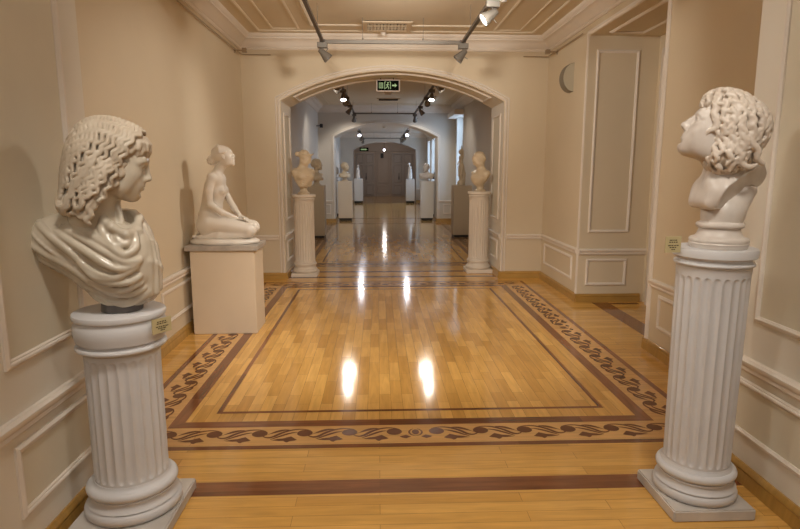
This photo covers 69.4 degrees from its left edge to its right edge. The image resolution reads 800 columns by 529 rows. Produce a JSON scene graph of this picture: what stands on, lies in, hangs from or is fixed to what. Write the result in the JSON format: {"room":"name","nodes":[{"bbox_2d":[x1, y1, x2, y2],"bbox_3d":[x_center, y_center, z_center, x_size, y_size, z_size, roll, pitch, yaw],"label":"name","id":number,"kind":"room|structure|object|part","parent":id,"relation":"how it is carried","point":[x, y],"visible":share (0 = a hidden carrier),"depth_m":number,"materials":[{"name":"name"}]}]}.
{"room":"museum","nodes":[
{"label":"museum","id":0,"kind":"room"},
{"bbox_2d":[75,0,246,339],"bbox_3d":[-2.205,-1.051,5.447,0.250,3.480,5.410,0,9,-2],"label":"wall","id":1,"kind":"structure","parent":0,"point":[153,65],"depth_m":5.22,"materials":[{"name":"paint"}]},
{"bbox_2d":[46,200,353,528],"bbox_3d":[-2.091,-0.878,14.669,0.590,0.100,25.461,0,9,-2],"label":"baseboard","id":2,"kind":"structure","parent":1,"relation":"attached to","point":[71,512],"depth_m":4.90,"materials":[{"name":"brown wood"}]},
{"bbox_2d":[153,0,248,322],"bbox_3d":[-2.002,-1.121,5.444,0.172,3.152,5.410,0,9,-2],"label":"trim","id":3,"kind":"structure","parent":1,"relation":"attached to","point":[213,12],"depth_m":6.30,"materials":[{"name":"white paint"}]},
{"bbox_2d":[176,0,270,54],"bbox_3d":[-1.874,-2.418,5.256,0.426,0.070,5.297,0,9,-2],"label":"crown molding","id":4,"kind":"structure","parent":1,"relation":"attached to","point":[244,50],"depth_m":7.05,"materials":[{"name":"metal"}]},
{"bbox_2d":[290,100,340,240],"bbox_3d":[-2.551,-3.142,17.970,0.250,3.480,18.150,0,9,-2],"label":"wall","id":5,"kind":"structure","parent":0,"point":[304,119],"depth_m":13.75,"materials":[{"name":"paint"}]},
{"bbox_2d":[305,96,322,111],"bbox_3d":[-2.160,-2.384,13.013,0.172,3.152,8.100,0,9,-2],"label":"trim","id":6,"kind":"structure","parent":5,"relation":"attached to","point":[313,102],"depth_m":15.25,"materials":[{"name":"white paint"}]},
{"bbox_2d":[318,105,453,213],"bbox_3d":[-0.418,-3.223,18.038,4.020,3.152,18.166,0,9,-2],"label":"trim","id":7,"kind":"structure","parent":5,"relation":"attached to","point":[325,108],"depth_m":16.81,"materials":[{"name":"white paint"}]},
{"bbox_2d":[340,138,426,201],"bbox_3d":[-0.739,-4.698,27.291,5.200,3.480,0.600,0,9,-2],"label":"wall","id":8,"kind":"structure","parent":0,"point":[347,145],"depth_m":26.90,"materials":[{"name":"paint"}]},
{"bbox_2d":[353,142,414,195],"bbox_3d":[-0.968,-5.702,33.303,5.200,3.480,0.200,0,9,-2],"label":"wall","id":9,"kind":"structure","parent":0,"point":[378,147],"depth_m":33.15,"materials":[{"name":"grey paint"}]},
{"bbox_2d":[354,151,375,195],"bbox_3d":[-2.011,-5.209,33.174,1.280,2.550,0.142,0,9,-2],"label":"door","id":10,"kind":"structure","parent":9,"relation":"in","point":[366,160],"depth_m":33.15,"materials":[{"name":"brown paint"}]},
{"bbox_2d":[377,152,388,193],"bbox_3d":[-0.974,-5.274,33.259,0.670,2.400,0.032,0,9,-2],"label":"trim","id":11,"kind":"structure","parent":9,"relation":"attached to","point":[377,152],"depth_m":33.28,"materials":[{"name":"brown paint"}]},
{"bbox_2d":[390,151,414,195],"bbox_3d":[0.162,-5.223,33.255,1.450,2.550,0.142,0,9,-2],"label":"door","id":12,"kind":"structure","parent":9,"relation":"in","point":[399,160],"depth_m":33.23,"materials":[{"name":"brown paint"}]},
{"bbox_2d":[348,125,422,132],"bbox_3d":[-0.606,-5.362,22.214,4.500,0.138,9.200,0,9,-2],"label":"ceiling","id":13,"kind":"structure","parent":0,"point":[378,128],"depth_m":24.05,"materials":[{"name":"paint"}]},
{"bbox_2d":[358,128,408,138],"bbox_3d":[-0.659,-5.149,22.064,1.760,0.290,8.040,0,9,-2],"label":"track","id":14,"kind":"object","parent":13,"relation":"hanging from","point":[360,128],"visible":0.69,"depth_m":25.97,"materials":[{"name":"grey metal"}]},
{"bbox_3d":[-0.808,-5.680,26.008,1.650,0.040,0.040,0,9,-2],"label":"cross rail","id":15,"kind":"part","parent":14,"relation":"part of","materials":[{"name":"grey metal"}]},
{"bbox_2d":[318,112,454,218],"bbox_3d":[-0.367,-3.065,17.508,5.200,3.480,0.850,0,9,-2],"label":"wall","id":16,"kind":"structure","parent":0,"point":[439,123],"depth_m":17.02,"materials":[{"name":"paint"}]},
{"bbox_2d":[331,120,439,218],"bbox_3d":[-0.416,-2.795,17.110,3.208,2.879,0.024,0,9,-2],"label":"trim","id":17,"kind":"structure","parent":16,"relation":"attached to","point":[380,121],"depth_m":17.00,"materials":[{"name":"white paint"}]},
{"bbox_2d":[315,81,462,105],"bbox_3d":[-0.249,-3.996,12.817,4.500,0.138,8.100,0,9,-2],"label":"ceiling","id":18,"kind":"structure","parent":0,"point":[410,93],"depth_m":14.38,"materials":[{"name":"paint"}]},
{"bbox_2d":[342,85,434,113],"bbox_3d":[-0.300,-3.765,12.620,1.760,0.310,7.140,0,9,-2],"label":"track","id":19,"kind":"object","parent":18,"relation":"hanging from","point":[432,86],"visible":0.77,"depth_m":15.47,"materials":[{"name":"grey metal"}]},
{"bbox_2d":[340,89,346,101],"bbox_3d":[-1.070,-3.219,11.009,0.147,0.232,0.149,0,9,-2],"label":"track spotlight","id":20,"kind":"object","parent":19,"relation":"hanging from","point":[343,97],"visible":0.98,"depth_m":10.99,"materials":[{"name":"grey metal"}]},
{"bbox_2d":[343,97,348,106],"bbox_3d":[-1.121,-3.418,12.137,0.157,0.210,0.172,0,9,-2],"label":"track spotlight","id":21,"kind":"object","parent":19,"relation":"hanging from","point":[346,103],"visible":0.75,"depth_m":12.10,"materials":[{"name":"grey metal"}]},
{"bbox_3d":[-1.145,-3.626,12.611,0.070,0.040,7.140,0,9,-2],"label":"rail","id":22,"kind":"part","parent":19,"relation":"part of","materials":[{"name":"grey metal"}]},
{"bbox_2d":[346,105,352,114],"bbox_3d":[-1.211,-3.681,13.772,0.175,0.231,0.134,0,9,-2],"label":"track spotlight","id":23,"kind":"object","parent":19,"relation":"hanging from","point":[350,107],"visible":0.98,"depth_m":13.72,"materials":[{"name":"grey metal"}]},
{"bbox_3d":[-0.433,-4.212,16.122,1.650,0.040,0.040,0,9,-2],"label":"cross rail","id":24,"kind":"part","parent":19,"relation":"part of","materials":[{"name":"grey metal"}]},
{"bbox_2d":[413,114,417,122],"bbox_3d":[0.428,-4.070,16.109,0.147,0.232,0.162,0,9,-2],"label":"track spotlight","id":25,"kind":"object","parent":19,"relation":"hanging from","point":[414,115],"visible":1,"depth_m":16.06,"materials":[{"name":"grey metal"}]},
{"bbox_2d":[418,106,424,115],"bbox_3d":[0.519,-3.724,14.032,0.172,0.231,0.123,0,9,-2],"label":"track spotlight","id":26,"kind":"object","parent":19,"relation":"hanging from","point":[421,112],"visible":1,"depth_m":13.98,"materials":[{"name":"grey metal"}]},
{"bbox_3d":[0.544,-3.637,12.674,0.070,0.040,7.140,0,9,-2],"label":"rail","id":27,"kind":"part","parent":19,"relation":"part of","materials":[{"name":"grey metal"}]},
{"bbox_2d":[424,97,429,106],"bbox_3d":[0.576,-3.428,12.199,0.147,0.211,0.172,0,9,-2],"label":"track spotlight","id":28,"kind":"object","parent":19,"relation":"hanging from","point":[427,103],"visible":0.94,"depth_m":12.17,"materials":[{"name":"grey metal"}]},
{"bbox_2d":[428,89,435,101],"bbox_3d":[0.614,-3.221,11.023,0.156,0.232,0.147,0,9,-2],"label":"track spotlight","id":29,"kind":"object","parent":19,"relation":"hanging from","point":[431,91],"visible":1,"depth_m":11.01,"materials":[{"name":"grey metal"}]},
{"bbox_2d":[377,98,399,100],"bbox_3d":[-0.305,-4.311,15.096,0.600,0.024,0.400,0,9,-2],"label":"ceiling vent","id":30,"kind":"object","parent":18,"relation":"in","point":[378,99],"visible":1,"depth_m":15.01,"materials":[{"name":"metal"}]},
{"bbox_2d":[240,50,548,272],"bbox_3d":[0.170,-1.588,8.659,5.600,3.480,0.920,0,9,-2],"label":"wall","id":31,"kind":"structure","parent":0,"point":[524,80],"depth_m":8.14,"materials":[{"name":"paint"}]},
{"bbox_2d":[376,78,399,91],"bbox_3d":[-0.178,-2.699,8.622,0.350,0.235,0.042,0,9,-2],"label":"exit sign","id":32,"kind":"object","parent":31,"relation":"hanging from","point":[382,85],"visible":0.93,"depth_m":8.61,"materials":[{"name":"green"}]},
{"bbox_2d":[275,65,509,272],"bbox_3d":[-0.112,-1.399,8.669,3.283,2.904,0.942,0,9,-2],"label":"trim","id":33,"kind":"structure","parent":31,"relation":"attached to","point":[496,131],"depth_m":8.33,"materials":[{"name":"white paint"}]},
{"bbox_2d":[0,0,799,528],"bbox_3d":[0.208,-0.541,2.388,5.200,3.480,0.970,0,9,-2],"label":"wall","id":34,"kind":"structure","parent":0,"point":[21,387],"depth_m":2.67,"materials":[{"name":"paint"}]},
{"bbox_2d":[0,0,799,519],"bbox_3d":[0.144,-0.380,2.401,3.448,2.959,0.992,0,9,-2],"label":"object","id":35,"kind":"structure","parent":34,"relation":"attached to","point":[37,301],"depth_m":2.48,"materials":[{"name":"white paint"}]},
{"bbox_2d":[218,0,583,34],"bbox_3d":[-0.011,-2.733,5.250,4.600,0.138,5.410,0,9,-2],"label":"ceiling","id":36,"kind":"structure","parent":0,"point":[514,17],"depth_m":6.79,"materials":[{"name":"paint"}]},
{"bbox_2d":[363,21,412,31],"bbox_3d":[-0.164,-3.006,7.304,0.620,0.028,0.500,0,9,-2],"label":"ceiling vent","id":37,"kind":"object","parent":36,"relation":"in","point":[368,26],"visible":1,"depth_m":7.29,"materials":[{"name":"brown metal"}]},
{"bbox_2d":[302,0,487,44],"bbox_3d":[0.089,-2.056,2.384,1.760,0.310,9.370,0,9,-2],"label":"track","id":38,"kind":"object","parent":36,"relation":"hanging from","point":[305,2],"visible":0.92,"depth_m":6.95,"materials":[{"name":"grey metal"}]},
{"bbox_3d":[-0.755,-1.917,2.375,0.070,0.040,9.370,0,9,-2],"label":"rail","id":39,"kind":"part","parent":38,"relation":"part of","materials":[{"name":"grey metal"}]},
{"bbox_2d":[317,42,331,62],"bbox_3d":[-0.900,-2.537,6.921,0.176,0.230,0.126,0,9,-2],"label":"track spotlight","id":40,"kind":"object","parent":38,"relation":"hanging from","point":[325,55],"visible":1,"depth_m":6.88,"materials":[{"name":"grey metal"}]},
{"bbox_3d":[-0.085,-2.687,6.985,1.650,0.040,0.040,0,9,-2],"label":"cross rail","id":41,"kind":"part","parent":38,"relation":"part of","materials":[{"name":"grey metal"}]},
{"bbox_2d":[453,43,468,63],"bbox_3d":[0.734,-2.546,6.978,0.175,0.231,0.126,0,9,-2],"label":"track spotlight","id":42,"kind":"object","parent":38,"relation":"hanging from","point":[460,56],"visible":1,"depth_m":6.94,"materials":[{"name":"grey metal"}]},
{"bbox_3d":[0.933,-1.928,2.438,0.070,0.040,9.370,0,9,-2],"label":"rail","id":43,"kind":"part","parent":38,"relation":"part of","materials":[{"name":"grey metal"}]},
{"bbox_2d":[479,0,499,26],"bbox_3d":[0.800,-2.251,5.179,0.180,0.222,0.126,0,9,-2],"label":"track spotlight","id":44,"kind":"object","parent":38,"relation":"hanging from","point":[486,17],"visible":1,"depth_m":5.15,"materials":[{"name":"grey metal"}]},
{"bbox_2d":[427,100,491,220],"bbox_3d":[1.791,-3.169,18.131,0.400,3.480,18.150,0,9,-2],"label":"wall","id":45,"kind":"structure","parent":0,"point":[473,128],"depth_m":14.21,"materials":[{"name":"paint"}]},
{"bbox_2d":[448,109,463,118],"bbox_3d":[1.530,-4.149,15.954,0.250,0.130,1.500,0,9,-2],"label":"box","id":46,"kind":"object","parent":45,"relation":"attached to","point":[455,113],"visible":1,"depth_m":15.41,"materials":[{"name":"white paint"}]},
{"bbox_2d":[451,95,488,227],"bbox_3d":[1.702,-2.408,13.156,0.172,3.152,8.100,0,9,-2],"label":"trim","id":47,"kind":"structure","parent":45,"relation":"attached to","point":[464,100],"depth_m":14.99,"materials":[{"name":"white paint"}]},
{"bbox_2d":[162,196,791,528],"bbox_3d":[0.041,-0.829,14.980,5.600,0.101,38.000,0,9,-2],"label":"floor","id":48,"kind":"structure","parent":0,"point":[396,385],"depth_m":4.03,"materials":[{"name":"brown wood"}]},
{"bbox_2d":[68,301,195,528],"bbox_3d":[-1.239,0.683,2.634,0.430,0.985,0.430,0,9,-2],"label":"pedestal","id":49,"kind":"object","parent":48,"relation":"on","point":[134,483],"visible":0.97,"depth_m":2.51,"materials":[{"name":"stone"}]},
{"bbox_2d":[31,115,162,313],"bbox_3d":[-1.280,-0.206,2.445,0.418,0.830,0.490,9,13,42],"label":"bust","id":50,"kind":"object","parent":49,"relation":"on","point":[110,251],"visible":1,"depth_m":2.35,"materials":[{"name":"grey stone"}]},
{"bbox_2d":[31,208,162,307],"bbox_3d":[-1.295,-0.025,2.527,0.508,0.422,0.386,0,9,-2],"label":"drapery","id":51,"kind":"object","parent":50,"relation":"hanging from","point":[115,258],"depth_m":2.37,"materials":[{"name":"stone"}]},
{"bbox_2d":[151,316,171,334],"bbox_3d":[-1.040,0.260,2.499,0.038,0.064,0.090,7,11,34],"label":"label plate","id":52,"kind":"object","parent":49,"relation":"attached to","point":[159,325],"visible":1,"depth_m":2.49,"materials":[{"name":"gold metal"}]},
{"bbox_2d":[184,240,265,333],"bbox_3d":[-1.711,0.216,5.779,0.685,0.870,0.470,0,9,-2],"label":"pedestal","id":53,"kind":"object","parent":48,"relation":"on","point":[227,281],"visible":0.87,"depth_m":5.58,"materials":[{"name":"beige stone"}]},
{"bbox_2d":[190,144,259,244],"bbox_3d":[-1.723,-0.682,5.619,0.672,0.952,0.395,1,10,4],"label":"statue","id":54,"kind":"object","parent":53,"relation":"on","point":[216,226],"visible":1,"depth_m":5.54,"materials":[{"name":"white stone"}]},
{"bbox_2d":[291,194,318,276],"bbox_3d":[-1.429,-0.439,8.658,0.380,1.215,0.380,0,9,-2],"label":"pedestal","id":55,"kind":"object","parent":48,"relation":"on","point":[305,263],"visible":1,"depth_m":8.55,"materials":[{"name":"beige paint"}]},
{"bbox_2d":[291,150,314,194],"bbox_3d":[-1.405,-1.356,8.486,0.371,0.650,0.234,-9,13,-43],"label":"bust","id":56,"kind":"object","parent":55,"relation":"on","point":[303,175],"visible":1,"depth_m":8.42,"materials":[{"name":"stone"}]},
{"bbox_2d":[307,185,326,237],"bbox_3d":[-1.956,-1.240,13.501,0.425,1.200,0.430,0,9,-2],"label":"pedestal","id":57,"kind":"object","parent":48,"relation":"on","point":[320,227],"visible":0.55,"depth_m":13.30,"materials":[{"name":"beige paint"}]},
{"bbox_2d":[311,159,323,185],"bbox_3d":[-1.930,-2.137,13.353,0.313,0.618,0.332,0,9,-2],"label":"bust","id":58,"kind":"object","parent":57,"relation":"on","point":[316,164],"visible":0.87,"depth_m":13.27,"materials":[{"name":"stone"}]},
{"bbox_2d":[337,182,338,215],"bbox_3d":[-2.172,-2.238,19.632,0.380,1.150,0.400,0,9,-2],"label":"pedestal","id":59,"kind":"object","parent":48,"relation":"on","point":[337,182],"visible":0.02,"depth_m":19.44,"materials":[{"name":"white"}]},
{"bbox_2d":[336,167,338,181],"bbox_3d":[-2.164,-3.052,19.500,0.248,0.498,0.394,0,9,-2],"label":"bust","id":60,"kind":"object","parent":59,"relation":"on","point":[337,168],"visible":0.39,"depth_m":19.42,"materials":[{"name":"white stone"}]},
{"bbox_2d":[338,181,352,220],"bbox_3d":[-1.685,-1.970,17.869,0.420,1.200,0.400,0,9,-2],"label":"pedestal","id":61,"kind":"object","parent":48,"relation":"on","point":[345,196],"visible":1,"depth_m":17.67,"materials":[{"name":"white paint"}]},
{"bbox_2d":[339,162,350,180],"bbox_3d":[-1.699,-2.846,17.715,0.359,0.579,0.288,0,9,-2],"label":"bust","id":62,"kind":"object","parent":61,"relation":"on","point":[344,165],"visible":1,"depth_m":17.64,"materials":[{"name":"stone"}]},
{"bbox_2d":[354,178,362,202],"bbox_3d":[-1.910,-3.404,26.701,0.400,1.120,0.400,0,9,-2],"label":"pedestal","id":63,"kind":"object","parent":48,"relation":"on","point":[358,183],"visible":0.98,"depth_m":26.50,"materials":[{"name":"white"}]},
{"bbox_2d":[356,165,359,178],"bbox_3d":[-1.929,-4.263,26.558,0.187,0.624,0.186,-5,11,-27],"label":"statuette","id":64,"kind":"object","parent":63,"relation":"on","point":[357,170],"visible":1,"depth_m":26.52,"materials":[{"name":"white stone"}]},
{"bbox_2d":[406,179,414,202],"bbox_3d":[0.470,-3.400,26.742,0.400,1.100,0.400,0,9,-2],"label":"pedestal","id":65,"kind":"object","parent":48,"relation":"on","point":[410,183],"visible":0.99,"depth_m":26.54,"materials":[{"name":"white"}]},
{"bbox_2d":[408,163,411,178],"bbox_3d":[0.459,-4.303,26.589,0.210,0.732,0.206,4,10,22],"label":"statuette","id":66,"kind":"object","parent":65,"relation":"on","point":[409,167],"visible":1,"depth_m":26.54,"materials":[{"name":"white stone"}]},
{"bbox_2d":[420,181,433,220],"bbox_3d":[0.826,-1.977,17.913,0.380,1.200,0.400,0,9,-2],"label":"pedestal","id":67,"kind":"object","parent":48,"relation":"on","point":[426,187],"visible":1,"depth_m":17.72,"materials":[{"name":"white"}]},
{"bbox_2d":[419,163,433,180],"bbox_3d":[0.798,-2.832,17.753,0.549,0.539,0.240,9,13,43],"label":"bust","id":68,"kind":"object","parent":67,"relation":"on","point":[426,175],"visible":1,"depth_m":17.68,"materials":[{"name":"stone"}]},
{"bbox_2d":[433,185,433,216],"bbox_3d":[1.211,-2.198,19.361,0.360,1.160,0.400,0,9,-2],"label":"pedestal","id":69,"kind":"object","parent":48,"relation":"on","point":[433,185],"visible":0.02,"depth_m":19.17,"materials":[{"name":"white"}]},
{"bbox_2d":[451,185,471,236],"bbox_3d":[1.447,-1.270,13.677,0.420,1.200,0.430,0,9,-2],"label":"pedestal","id":70,"kind":"object","parent":48,"relation":"on","point":[459,193],"visible":0.86,"depth_m":13.47,"materials":[{"name":"paint"}]},
{"bbox_2d":[457,145,465,184],"bbox_3d":[1.428,-2.314,13.499,0.200,0.918,0.215,4,10,23],"label":"statuette","id":71,"kind":"object","parent":70,"relation":"on","point":[461,170],"visible":0.95,"depth_m":13.46,"materials":[{"name":"stone"}]},
{"bbox_2d":[463,191,492,272],"bbox_3d":[1.220,-0.510,8.991,0.400,1.245,0.400,0,9,-2],"label":"pedestal","id":72,"kind":"object","parent":48,"relation":"on","point":[477,259],"visible":1,"depth_m":8.88,"materials":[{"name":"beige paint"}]},
{"bbox_2d":[470,151,490,191],"bbox_3d":[1.217,-1.420,8.817,0.335,0.606,0.235,6,11,34],"label":"bust","id":73,"kind":"object","parent":72,"relation":"on","point":[479,176],"visible":1,"depth_m":8.76,"materials":[{"name":"stone"}]},
{"bbox_2d":[637,242,759,521],"bbox_3d":[1.435,0.534,2.736,0.384,1.245,0.384,0,9,-2],"label":"pedestal","id":74,"kind":"object","parent":48,"relation":"on","point":[693,477],"visible":1,"depth_m":2.64,"materials":[{"name":"stone"}]},
{"bbox_2d":[664,236,681,252],"bbox_3d":[1.233,-0.090,2.594,0.094,0.072,0.033,-5,11,-29],"label":"label plate","id":75,"kind":"object","parent":74,"relation":"attached to","point":[672,243],"visible":1,"depth_m":2.59,"materials":[{"name":"gold metal"}]},
{"bbox_2d":[677,87,773,250],"bbox_3d":[1.428,-0.424,2.570,0.358,0.698,0.344,5,11,29],"label":"bust","id":76,"kind":"object","parent":74,"relation":"on","point":[731,128],"visible":1,"depth_m":2.48,"materials":[{"name":"white stone"}]},
{"bbox_2d":[540,0,762,352],"bbox_3d":[2.657,-1.081,5.627,0.960,3.480,5.410,0,9,-2],"label":"wall","id":77,"kind":"structure","parent":0,"point":[714,44],"depth_m":6.62,"materials":[{"name":"paint"}]},
{"bbox_2d":[241,0,625,239],"bbox_3d":[0.053,-1.302,5.492,4.268,2.810,5.426,0,9,-2],"label":"trim","id":78,"kind":"structure","parent":77,"relation":"attached to","point":[587,12],"depth_m":7.83,"materials":[{"name":"white paint"}]},
{"bbox_2d":[523,33,582,56],"bbox_3d":[1.921,-2.763,7.321,0.376,0.070,1.397,0,9,-2],"label":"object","id":79,"kind":"object","parent":77,"relation":"attached to","point":[547,51],"visible":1,"depth_m":7.65,"materials":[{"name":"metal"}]},
{"bbox_2d":[540,234,575,278],"bbox_3d":[2.088,-0.116,7.735,0.037,0.417,1.530,0,9,-2],"label":"trim","id":80,"kind":"structure","parent":77,"relation":"attached to","point":[560,244],"depth_m":7.59,"materials":[{"name":"white paint"}]},
{"bbox_2d":[559,63,574,92],"bbox_3d":[2.047,-2.292,7.107,0.134,0.340,0.154,0,9,-2],"label":"wall lamp","id":81,"kind":"object","parent":77,"relation":"attached to","point":[566,78],"visible":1,"depth_m":7.04,"materials":[{"name":"beige glass"}]},
{"bbox_2d":[416,200,799,528],"bbox_3d":[1.893,-0.902,14.815,1.428,0.100,25.460,0,9,-2],"label":"baseboard","id":82,"kind":"structure","parent":77,"relation":"attached to","point":[775,500],"depth_m":4.72,"materials":[{"name":"brown wood"}]},
{"bbox_2d":[574,0,672,338],"bbox_3d":[2.564,-0.991,5.857,0.830,3.025,1.930,0,9,-2],"label":"trim","id":83,"kind":"structure","parent":77,"relation":"attached to","point":[628,251],"depth_m":6.58,"materials":[{"name":"white paint"}]},
{"bbox_2d":[644,47,664,304],"bbox_3d":[2.954,-0.841,5.887,0.055,2.920,1.620,0,9,-2],"label":"trim","id":84,"kind":"structure","parent":77,"relation":"in","point":[663,49],"depth_m":6.60,"materials":[{"name":"white paint"}]},
{"bbox_2d":[648,278,673,336],"bbox_3d":[2.164,-0.862,3.895,0.172,3.152,1.960,0,9,-2],"label":"trim","id":85,"kind":"structure","parent":77,"relation":"attached to","point":[653,283],"depth_m":4.86,"materials":[{"name":"white paint"}]}
]}

